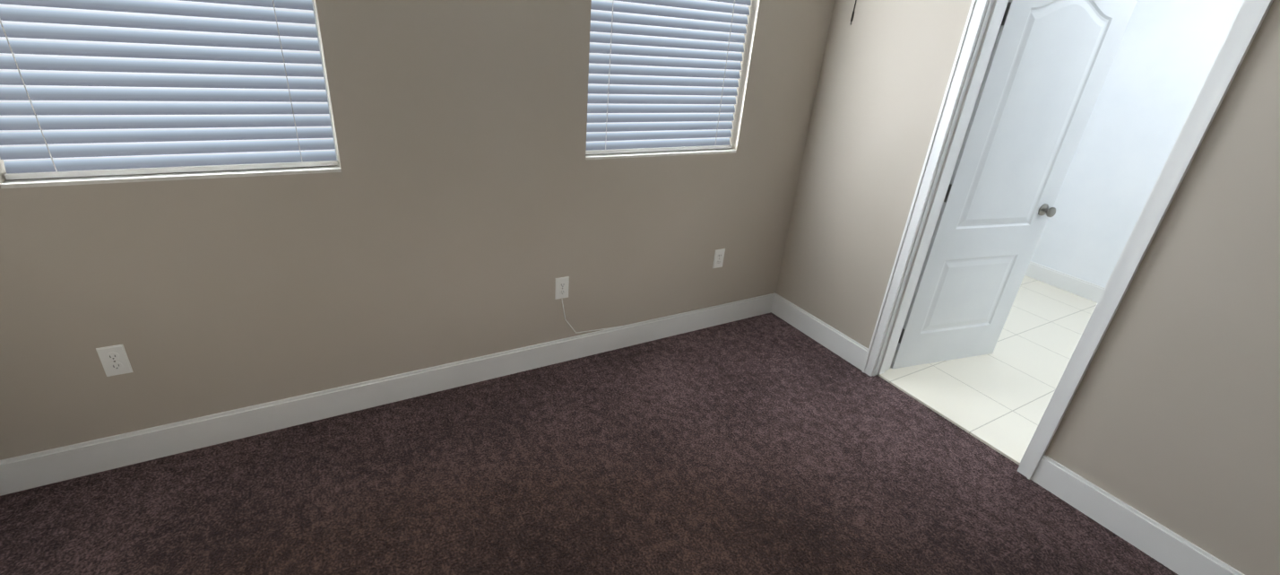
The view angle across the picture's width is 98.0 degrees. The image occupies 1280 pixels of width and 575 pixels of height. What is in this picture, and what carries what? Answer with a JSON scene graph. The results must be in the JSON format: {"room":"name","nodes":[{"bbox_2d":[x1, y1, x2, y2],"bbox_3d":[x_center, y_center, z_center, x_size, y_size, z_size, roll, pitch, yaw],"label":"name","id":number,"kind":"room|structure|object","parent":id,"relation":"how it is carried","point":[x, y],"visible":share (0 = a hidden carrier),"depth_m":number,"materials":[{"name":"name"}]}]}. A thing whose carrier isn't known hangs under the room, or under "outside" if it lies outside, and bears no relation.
{"room":"empty bedroom","nodes":[
{"label":"empty bedroom","id":0,"kind":"room"},
{"bbox_2d":[0,0,834,459],"bbox_3d":[0.446,-1.094,2.860,6.390,2.880,0.200,-10,29,-29],"label":"wall","id":1,"kind":"structure","parent":0,"point":[470,201],"depth_m":2.20,"materials":[{"name":"beige paint"}]},
{"bbox_2d":[95,344,133,376],"bbox_3d":[-1.830,0.256,1.938,0.070,0.115,0.009,-10,29,-29],"label":"electrical outlet","id":2,"kind":"object","parent":1,"relation":"attached to","point":[114,359],"visible":1,"depth_m":1.94,"materials":[{"name":"white plastic"}]},
{"bbox_2d":[0,0,337,179],"bbox_3d":[-1.459,-1.017,1.583,0.883,1.381,0.068,-10,29,-29],"label":"window blind","id":3,"kind":"object","parent":1,"relation":"attached to","point":[104,87],"visible":1,"depth_m":1.75,"materials":[{"name":"white plastic"}]},
{"bbox_2d":[0,159,341,188],"bbox_3d":[-1.523,-0.393,1.896,0.887,0.012,0.145,-10,29,-29],"label":"window sill","id":4,"kind":"structure","parent":1,"relation":"attached to","point":[95,179],"depth_m":1.81,"materials":[{"name":"stone"}]},
{"bbox_2d":[311,0,337,159],"bbox_3d":[-1.515,-1.055,1.669,0.889,1.400,0.040,-10,29,-29],"label":"window","id":5,"kind":"structure","parent":1,"relation":"in","point":[324,78],"depth_m":2.04,"materials":[{"name":"white metal"}]},
{"bbox_2d":[0,293,774,495],"bbox_3d":[-0.675,0.378,2.763,3.610,0.135,0.014,-10,29,-29],"label":"baseboard","id":6,"kind":"structure","parent":1,"relation":"attached to","point":[32,470],"depth_m":2.38,"materials":[{"name":"white paint"}]},
{"bbox_2d":[554,276,569,299],"bbox_3d":[-0.386,0.003,2.758,0.070,0.115,0.009,-10,29,-29],"label":"electrical outlet","id":7,"kind":"object","parent":1,"relation":"attached to","point":[561,289],"visible":1,"depth_m":2.75,"materials":[{"name":"white plastic"}]},
{"bbox_2d":[585,147,736,159],"bbox_3d":[0.097,-0.686,2.811,0.887,0.012,0.145,-10,29,-29],"label":"window sill","id":8,"kind":"structure","parent":1,"relation":"attached to","point":[602,156],"depth_m":2.74,"materials":[{"name":"stone"}]},
{"bbox_2d":[561,293,774,333],"bbox_3d":[0.238,0.049,3.190,1.483,0.234,0.013,-10,29,-29],"label":"cord","id":9,"kind":"object","parent":1,"relation":"attached to","point":[654,318],"visible":1,"depth_m":3.14,"materials":[{"name":"plastic"}]},
{"bbox_2d":[585,0,751,154],"bbox_3d":[0.160,-1.310,2.498,0.883,1.381,0.068,-10,29,-29],"label":"window blind","id":10,"kind":"object","parent":1,"relation":"attached to","point":[663,75],"visible":0.83,"depth_m":2.63,"materials":[{"name":"white plastic"}]},
{"bbox_2d":[712,248,725,268],"bbox_3d":[0.459,-0.167,3.226,0.070,0.115,0.009,-10,29,-29],"label":"electrical outlet","id":11,"kind":"object","parent":1,"relation":"attached to","point":[718,258],"visible":1,"depth_m":3.22,"materials":[{"name":"white plastic"}]},
{"bbox_2d":[0,311,1177,574],"bbox_3d":[1.815,1.446,1.249,6.390,0.100,6.100,-10,29,-29],"label":"floor carpet","id":12,"kind":"object","parent":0,"point":[771,443],"depth_m":2.15,"materials":[{"name":"brown carpet"}]},
{"bbox_2d":[877,369,1024,465],"bbox_3d":[1.541,0.628,2.790,0.090,0.012,0.774,-10,29,-29],"label":"threshold","id":13,"kind":"object","parent":12,"relation":"on","point":[1001,446],"visible":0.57,"depth_m":2.75,"materials":[{"name":"beige tile"}]},
{"bbox_2d":[888,275,1097,452],"bbox_3d":[2.587,0.419,3.422,2.390,0.012,2.330,-10,29,-29],"label":"floor","id":14,"kind":"structure","parent":0,"point":[1005,390],"depth_m":3.19,"materials":[{"name":"white tile"}]},
{"bbox_2d":[775,0,1279,574],"bbox_3d":[2.147,-0.253,1.403,0.120,2.880,4.420,-10,29,-29],"label":"wall","id":15,"kind":"structure","parent":0,"point":[1171,418],"depth_m":2.00,"materials":[{"name":"beige paint"}]},
{"bbox_2d":[770,292,868,370],"bbox_3d":[1.066,0.255,3.342,0.014,0.135,0.726,-10,29,-29],"label":"baseboard","id":16,"kind":"structure","parent":15,"relation":"attached to","point":[843,345],"depth_m":3.31,"materials":[{"name":"white paint"}]},
{"bbox_2d":[890,0,1137,368],"bbox_3d":[1.844,-0.488,2.822,0.776,2.018,0.151,-5,27,-19],"label":"bathroom door","id":17,"kind":"structure","parent":15,"relation":"in","point":[1048,67],"depth_m":2.75,"materials":[{"name":"white paint"}]},
{"bbox_2d":[862,0,1273,479],"bbox_3d":[1.612,-0.313,2.335,0.168,2.107,0.898,-10,29,-29],"label":"door frame","id":18,"kind":"structure","parent":15,"relation":"attached to","point":[977,42],"depth_m":2.32,"materials":[{"name":"white paint"}]},
{"bbox_2d":[1030,454,1245,574],"bbox_3d":[1.985,0.996,1.953,0.014,0.135,1.124,-10,29,-29],"label":"baseboard","id":19,"kind":"structure","parent":15,"relation":"attached to","point":[1172,550],"depth_m":2.12,"materials":[{"name":"white paint"}]},
{"bbox_2d":[1030,0,1244,287],"bbox_3d":[4.337,-0.619,2.576,0.120,2.880,4.540,-10,29,-29],"label":"wall","id":20,"kind":"structure","parent":0,"point":[1167,52],"depth_m":3.89,"materials":[{"name":"white paint"}]},
{"bbox_2d":[1024,260,1104,302],"bbox_3d":[3.611,0.176,3.978,0.014,0.135,2.250,-10,29,-29],"label":"baseboard","id":21,"kind":"structure","parent":20,"relation":"attached to","point":[1071,283],"depth_m":4.36,"materials":[{"name":"white paint"}]},
{"bbox_3d":[2.050,-1.237,-0.026,6.390,0.100,6.100,-10,29,-29],"label":"ceiling","id":22,"kind":"structure","parent":0,"visible":0},
{"bbox_2d":[849,0,856,25],"bbox_3d":[1.119,-1.856,2.579,0.009,1.159,0.016,-10,29,-29],"label":"cord","id":23,"kind":"object","parent":22,"relation":"hanging from","point":[851,18],"visible":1,"depth_m":2.81,"materials":[{"name":"rubber"}]}
]}

